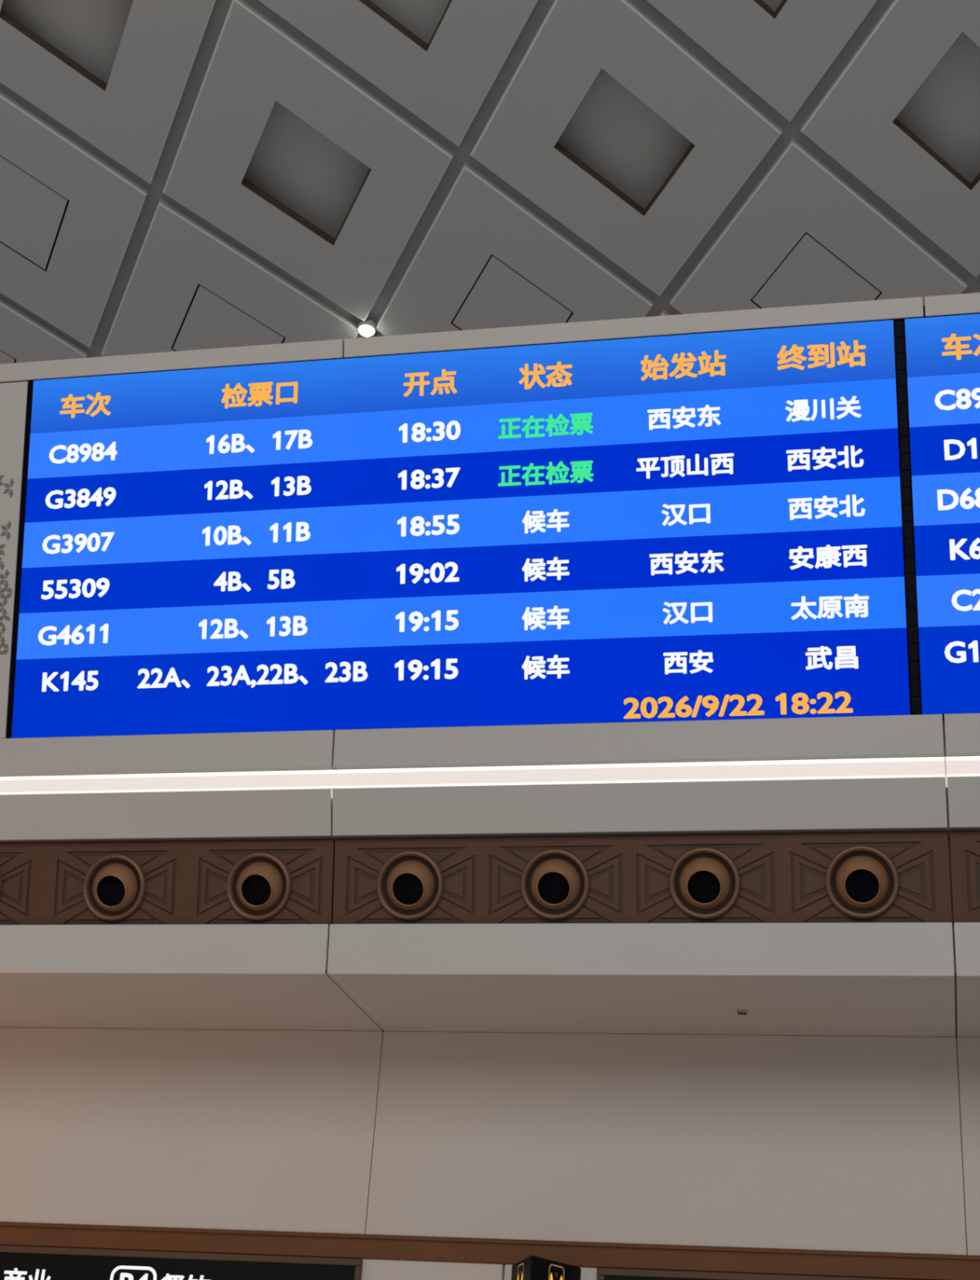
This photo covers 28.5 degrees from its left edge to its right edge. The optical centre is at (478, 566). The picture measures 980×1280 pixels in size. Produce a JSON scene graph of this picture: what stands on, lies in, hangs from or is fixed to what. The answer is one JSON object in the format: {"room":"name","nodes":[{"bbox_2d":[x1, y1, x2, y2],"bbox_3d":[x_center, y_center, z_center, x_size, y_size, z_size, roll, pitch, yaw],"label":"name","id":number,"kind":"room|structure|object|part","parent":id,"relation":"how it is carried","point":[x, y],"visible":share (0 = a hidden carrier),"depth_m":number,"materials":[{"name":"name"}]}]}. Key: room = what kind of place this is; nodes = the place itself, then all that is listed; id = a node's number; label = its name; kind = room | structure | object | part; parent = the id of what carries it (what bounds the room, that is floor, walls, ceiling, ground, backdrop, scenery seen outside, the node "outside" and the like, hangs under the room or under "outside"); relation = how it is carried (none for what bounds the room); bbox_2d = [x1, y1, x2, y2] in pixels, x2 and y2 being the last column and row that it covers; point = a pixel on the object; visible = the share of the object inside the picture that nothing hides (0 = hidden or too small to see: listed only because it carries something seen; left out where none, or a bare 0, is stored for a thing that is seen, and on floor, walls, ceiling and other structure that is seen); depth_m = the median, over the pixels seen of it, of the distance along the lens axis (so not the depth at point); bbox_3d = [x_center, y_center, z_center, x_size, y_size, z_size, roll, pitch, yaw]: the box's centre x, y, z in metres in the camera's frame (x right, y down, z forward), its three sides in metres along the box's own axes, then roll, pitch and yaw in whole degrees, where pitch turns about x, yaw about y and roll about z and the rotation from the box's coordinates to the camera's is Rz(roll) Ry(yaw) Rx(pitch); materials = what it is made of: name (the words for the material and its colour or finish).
{"room":"station hall","nodes":[
{"label":"station hall","id":0,"kind":"room"},
{"bbox_2d":[0,292,979,1279],"bbox_3d":[0.802,2.533,9.386,15.640,7.202,2.731,-3,-28,13],"label":"wall","id":1,"kind":"structure","parent":0,"point":[594,1082],"depth_m":9.76,"materials":[{"name":"beige metal"}]},
{"bbox_2d":[0,873,3,897],"bbox_3d":[-2.636,1.696,10.086,0.344,0.339,0.248,-3,-28,13],"label":"jet nozzle","id":2,"kind":"object","parent":1,"relation":"attached to","point":[1,880],"visible":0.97,"depth_m":10.01,"materials":[{"name":"brown metal"}]},
{"bbox_3d":[-4.678,0.044,10.891,4.504,1.914,0.541,-3,-28,13],"label":"panel","id":3,"kind":"part","parent":1,"relation":"part of","materials":[{"name":"beige metal"}]},
{"bbox_2d":[83,853,146,921],"bbox_3d":[-1.856,1.661,9.908,0.344,0.339,0.248,-3,-28,13],"label":"jet nozzle","id":4,"kind":"object","parent":1,"relation":"attached to","point":[115,885],"visible":1,"depth_m":9.85,"materials":[{"name":"brown metal"}]},
{"bbox_3d":[-2.280,1.956,9.851,3.152,0.246,0.066,-3,-28,13],"label":"ledge panel","id":5,"kind":"part","parent":1,"relation":"part of","materials":[{"name":"grey metal"}]},
{"bbox_3d":[-2.269,1.302,10.027,3.152,0.240,0.134,-3,-28,13],"label":"fascia panel","id":6,"kind":"part","parent":1,"relation":"part of","materials":[{"name":"beige metal"}]},
{"bbox_3d":[-2.270,0.992,10.082,3.152,0.196,0.063,-3,-28,13],"label":"fascia panel","id":7,"kind":"part","parent":1,"relation":"part of","materials":[{"name":"beige metal"}]},
{"bbox_2d":[0,839,335,924],"bbox_3d":[-3.803,1.715,10.341,6.316,0.416,0.136,-3,-28,13],"label":"relief panel","id":8,"kind":"object","parent":1,"relation":"attached to","point":[42,884],"visible":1,"depth_m":9.82,"materials":[{"name":"brown metal"}]},
{"bbox_2d":[0,769,337,795],"bbox_3d":[-3.797,1.216,10.454,6.316,0.113,0.053,-3,-28,13],"label":"strip light","id":9,"kind":"object","parent":1,"relation":"attached to","point":[311,779],"visible":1,"depth_m":9.95,"materials":[{"name":"white plastic"}]},
{"bbox_3d":[-2.251,-1.084,10.575,3.152,0.111,0.078,-3,-28,13],"label":"strip panel","id":10,"kind":"part","parent":1,"relation":"part of","materials":[{"name":"grey metal"}]},
{"bbox_2d":[0,1244,363,1279],"bbox_3d":[-1.949,3.800,10.009,2.753,0.479,0.025,-3,-28,13],"label":"sign board","id":11,"kind":"object","parent":1,"relation":"attached to","point":[16,1262],"visible":1,"depth_m":10.02,"materials":[{"name":"black plastic"}]},
{"bbox_3d":[-2.169,2.305,10.266,3.152,0.028,1.079,-3,-28,13],"label":"soffit panel","id":12,"kind":"part","parent":1,"relation":"part of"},
{"bbox_3d":[-2.087,3.060,10.476,3.156,1.100,0.019,-3,-28,13],"label":"wall panel","id":13,"kind":"part","parent":1,"relation":"part of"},
{"bbox_2d":[226,851,292,920],"bbox_3d":[-1.095,1.627,9.734,0.344,0.339,0.248,-3,-28,13],"label":"jet nozzle","id":14,"kind":"object","parent":1,"relation":"attached to","point":[260,884],"visible":1,"depth_m":9.67,"materials":[{"name":"brown metal"}]},
{"bbox_2d":[376,849,444,920],"bbox_3d":[-0.329,1.593,9.559,0.344,0.339,0.248,-3,-28,13],"label":"jet nozzle","id":15,"kind":"object","parent":1,"relation":"attached to","point":[411,884],"visible":1,"depth_m":9.50,"materials":[{"name":"brown metal"}]},
{"bbox_3d":[-3.402,4.897,9.808,7.049,2.860,0.021,-3,-28,13],"label":"wall panel","id":16,"kind":"part","parent":1,"relation":"part of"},
{"bbox_2d":[5,319,910,738],"bbox_3d":[-0.212,-0.156,9.885,4.658,1.928,0.568,-3,-28,13],"label":"departure board","id":17,"kind":"object","parent":1,"relation":"attached to","point":[701,526],"visible":1,"depth_m":9.81,"materials":[{"name":"blue plastic"}]},
{"bbox_2d":[0,1221,979,1279],"bbox_3d":[0.873,3.412,9.521,15.640,0.121,0.028,-3,-28,13],"label":"trim","id":18,"kind":"structure","parent":1,"relation":"attached to","point":[849,1264],"depth_m":9.69,"materials":[{"name":"brown wood"}]},
{"bbox_2d":[511,1255,581,1279],"bbox_3d":[0.287,3.575,9.371,0.350,0.379,0.360,-3,-28,13],"label":"sign","id":19,"kind":"object","parent":1,"relation":"attached to","point":[533,1267],"visible":1,"depth_m":9.40,"materials":[{"name":"black plastic"}]},
{"bbox_3d":[0.375,3.534,9.369,0.001,0.260,0.124,-18,-35,36],"label":"pictogram frame","id":20,"kind":"part","parent":19,"relation":"part of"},
{"bbox_3d":[0.270,4.732,8.970,0.467,2.860,0.021,-3,-28,13],"label":"wall panel","id":21,"kind":"part","parent":1,"relation":"part of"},
{"bbox_2d":[520,848,590,919],"bbox_3d":[0.382,1.561,9.397,0.344,0.339,0.248,-3,-28,13],"label":"jet nozzle","id":22,"kind":"object","parent":1,"relation":"attached to","point":[555,882],"visible":1,"depth_m":9.34,"materials":[{"name":"brown metal"}]},
{"bbox_3d":[0.749,-1.218,9.891,2.992,0.111,0.078,-3,-28,13],"label":"strip panel","id":23,"kind":"part","parent":1,"relation":"part of","materials":[{"name":"grey metal"}]},
{"bbox_2d":[331,756,946,797],"bbox_3d":[0.733,1.033,9.390,3.002,0.176,0.087,-3,-28,13],"label":"strip light","id":24,"kind":"object","parent":1,"relation":"attached to","point":[927,766],"visible":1,"depth_m":9.40,"materials":[{"name":"white plastic"}]},
{"bbox_2d":[337,760,946,786],"bbox_3d":[0.743,1.015,9.423,2.996,0.112,0.043,-3,-28,13],"label":"diffuser","id":25,"kind":"object","parent":24,"relation":"attached to","point":[773,770],"depth_m":9.40,"materials":[{"name":"white plastic"}]},
{"bbox_3d":[0.730,0.857,9.398,2.992,0.196,0.063,-3,-28,13],"label":"fascia panel","id":26,"kind":"part","parent":1,"relation":"part of","materials":[{"name":"beige metal"}]},
{"bbox_3d":[0.731,1.168,9.342,2.992,0.240,0.134,-3,-28,13],"label":"fascia panel","id":27,"kind":"part","parent":1,"relation":"part of","materials":[{"name":"beige metal"}]},
{"bbox_3d":[0.720,1.821,9.166,2.992,0.246,0.066,-3,-28,13],"label":"ledge panel","id":28,"kind":"part","parent":1,"relation":"part of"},
{"bbox_3d":[0.831,2.171,9.582,2.992,0.028,1.079,-3,-28,13],"label":"soffit panel","id":29,"kind":"part","parent":1,"relation":"part of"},
{"bbox_2d":[333,831,952,924],"bbox_3d":[0.738,1.512,9.305,2.992,0.416,0.136,-3,-28,13],"label":"relief panel","id":30,"kind":"object","parent":1,"relation":"attached to","point":[783,875],"visible":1,"depth_m":9.28,"materials":[{"name":"brown metal"}]},
{"bbox_3d":[0.912,2.925,9.791,2.996,1.100,0.019,-3,-28,13],"label":"wall panel","id":31,"kind":"part","parent":1,"relation":"part of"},
{"bbox_2d":[669,846,741,919],"bbox_3d":[1.090,1.529,9.236,0.344,0.339,0.248,-3,-28,13],"label":"jet nozzle","id":32,"kind":"object","parent":1,"relation":"attached to","point":[705,882],"visible":1,"depth_m":9.18,"materials":[{"name":"brown metal"}]},
{"bbox_2d":[737,1009,747,1014],"bbox_3d":[1.304,2.208,9.537,0.050,0.016,0.042,-3,-28,13],"label":"fitting","id":33,"kind":"object","parent":1,"relation":"attached to","point":[739,1011],"visible":1,"depth_m":9.52,"materials":[{"name":"metal"}]},
{"bbox_2d":[598,1267,912,1279],"bbox_3d":[2.030,3.621,9.102,2.978,0.479,0.025,-3,-28,13],"label":"sign board","id":34,"kind":"object","parent":1,"relation":"attached to","point":[605,1273],"visible":1,"depth_m":9.42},
{"bbox_2d":[825,844,899,919],"bbox_3d":[1.808,1.497,9.072,0.344,0.339,0.248,-3,-28,13],"label":"jet nozzle","id":35,"kind":"object","parent":1,"relation":"attached to","point":[862,882],"visible":1,"depth_m":9.01,"materials":[{"name":"brown metal"}]},
{"bbox_2d":[893,318,922,715],"bbox_3d":[2.084,-0.259,9.364,0.052,1.926,0.560,-3,-28,13],"label":"strip","id":36,"kind":"object","parent":1,"relation":"attached to","point":[899,324],"visible":1,"depth_m":9.33,"materials":[{"name":"black metal"}]},
{"bbox_2d":[904,312,979,715],"bbox_3d":[3.667,-0.331,9.000,3.198,1.928,0.568,-3,-28,13],"label":"departure board","id":37,"kind":"object","parent":1,"relation":"attached to","point":[943,353],"visible":1,"depth_m":9.30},
{"bbox_3d":[3.749,-1.353,9.207,3.152,0.111,0.078,-3,-28,13],"label":"strip panel","id":38,"kind":"part","parent":1,"relation":"part of","materials":[{"name":"grey metal"}]},
{"bbox_3d":[3.730,0.722,8.713,3.152,0.196,0.063,-3,-28,13],"label":"fascia panel","id":39,"kind":"part","parent":1,"relation":"part of","materials":[{"name":"beige metal"}]},
{"bbox_2d":[945,755,979,787],"bbox_3d":[5.272,0.829,8.354,6.322,0.176,0.087,-3,-28,13],"label":"strip light","id":40,"kind":"object","parent":1,"relation":"attached to","point":[966,766],"visible":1,"depth_m":9.06,"materials":[{"name":"white plastic"}]},
{"bbox_2d":[946,760,979,774],"bbox_3d":[5.282,0.811,8.387,6.316,0.112,0.043,-3,-28,13],"label":"diffuser","id":41,"kind":"object","parent":40,"relation":"attached to","point":[953,766],"depth_m":9.06,"materials":[{"name":"white plastic"}]},
{"bbox_3d":[3.731,1.033,8.658,3.152,0.240,0.134,-3,-28,13],"label":"fascia panel","id":42,"kind":"part","parent":1,"relation":"part of","materials":[{"name":"beige metal"}]},
{"bbox_2d":[949,831,979,922],"bbox_3d":[5.279,1.308,8.269,6.316,0.416,0.136,-3,-28,13],"label":"relief panel","id":43,"kind":"object","parent":1,"relation":"attached to","point":[965,846],"visible":1,"depth_m":8.94,"materials":[{"name":"brown metal"}]},
{"bbox_3d":[3.720,1.687,8.482,3.152,0.246,0.066,-3,-28,13],"label":"ledge panel","id":44,"kind":"part","parent":1,"relation":"part of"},
{"bbox_3d":[3.831,2.036,8.897,3.152,0.028,1.079,-3,-28,13],"label":"soffit panel","id":45,"kind":"part","parent":1,"relation":"part of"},
{"bbox_3d":[3.912,2.790,9.107,3.156,1.100,0.019,-3,-28,13],"label":"wall panel","id":46,"kind":"part","parent":1,"relation":"part of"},
{"bbox_2d":[0,0,979,364],"bbox_3d":[0.434,-3.085,14.058,20.609,2.324,13.225,-3,-28,13],"label":"ceiling","id":47,"kind":"structure","parent":0,"point":[175,175],"depth_m":14.16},
{"bbox_3d":[-4.421,-1.784,16.500,2.563,0.566,1.814,24,-34,-33],"label":"coffer panel","id":48,"kind":"part","parent":47,"relation":"part of","materials":[{"name":"grey metal"}]},
{"bbox_3d":[-3.642,-2.826,14.974,2.629,0.575,1.813,25,-34,-34],"label":"coffer panel","id":49,"kind":"part","parent":47,"relation":"part of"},
{"bbox_3d":[-2.866,-3.889,13.421,2.580,0.573,1.865,24,-34,-33],"label":"coffer panel","id":50,"kind":"part","parent":47,"relation":"part of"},
{"bbox_3d":[-2.077,-1.876,15.983,2.492,0.559,1.842,23,-33,-32],"label":"coffer panel","id":51,"kind":"part","parent":47,"relation":"part of","materials":[{"name":"grey metal"}]},
{"bbox_3d":[-1.298,-2.957,14.405,1.872,0.568,2.533,14,-29,-18],"label":"coffer panel","id":52,"kind":"part","parent":47,"relation":"part of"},
{"bbox_2d":[357,318,376,336],"bbox_3d":[-0.908,-1.936,15.668,0.148,0.122,0.154,-3,-28,13],"label":"ceiling lamp","id":53,"kind":"object","parent":47,"relation":"attached to","point":[366,328],"visible":1,"depth_m":15.62,"materials":[{"name":"white glass"}]},
{"bbox_3d":[-0.521,-4.019,12.853,2.524,0.560,1.807,24,-33,-33],"label":"coffer panel","id":54,"kind":"part","parent":47,"relation":"part of","materials":[{"name":"grey metal"}]},
{"bbox_3d":[0.268,-2.007,15.414,2.580,0.572,1.853,24,-34,-33],"label":"coffer panel","id":55,"kind":"part","parent":47,"relation":"part of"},
{"bbox_3d":[1.033,-3.067,13.866,2.536,0.558,1.766,24,-34,-33],"label":"coffer panel","id":56,"kind":"part","parent":47,"relation":"part of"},
{"bbox_3d":[1.829,-1.056,16.424,2.595,0.574,1.851,24,-34,-33],"label":"coffer panel","id":57,"kind":"part","parent":47,"relation":"part of","materials":[{"name":"grey metal"}]},
{"bbox_3d":[1.818,-4.106,12.343,2.578,0.570,1.832,24,-34,-33],"label":"coffer panel","id":58,"kind":"part","parent":47,"relation":"part of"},
{"bbox_3d":[2.607,-2.094,14.904,2.534,0.562,1.819,24,-33,-33],"label":"coffer panel","id":59,"kind":"part","parent":47,"relation":"part of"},
{"bbox_3d":[3.384,-3.159,13.348,2.548,0.566,1.836,24,-33,-33],"label":"coffer panel","id":60,"kind":"part","parent":47,"relation":"part of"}
]}

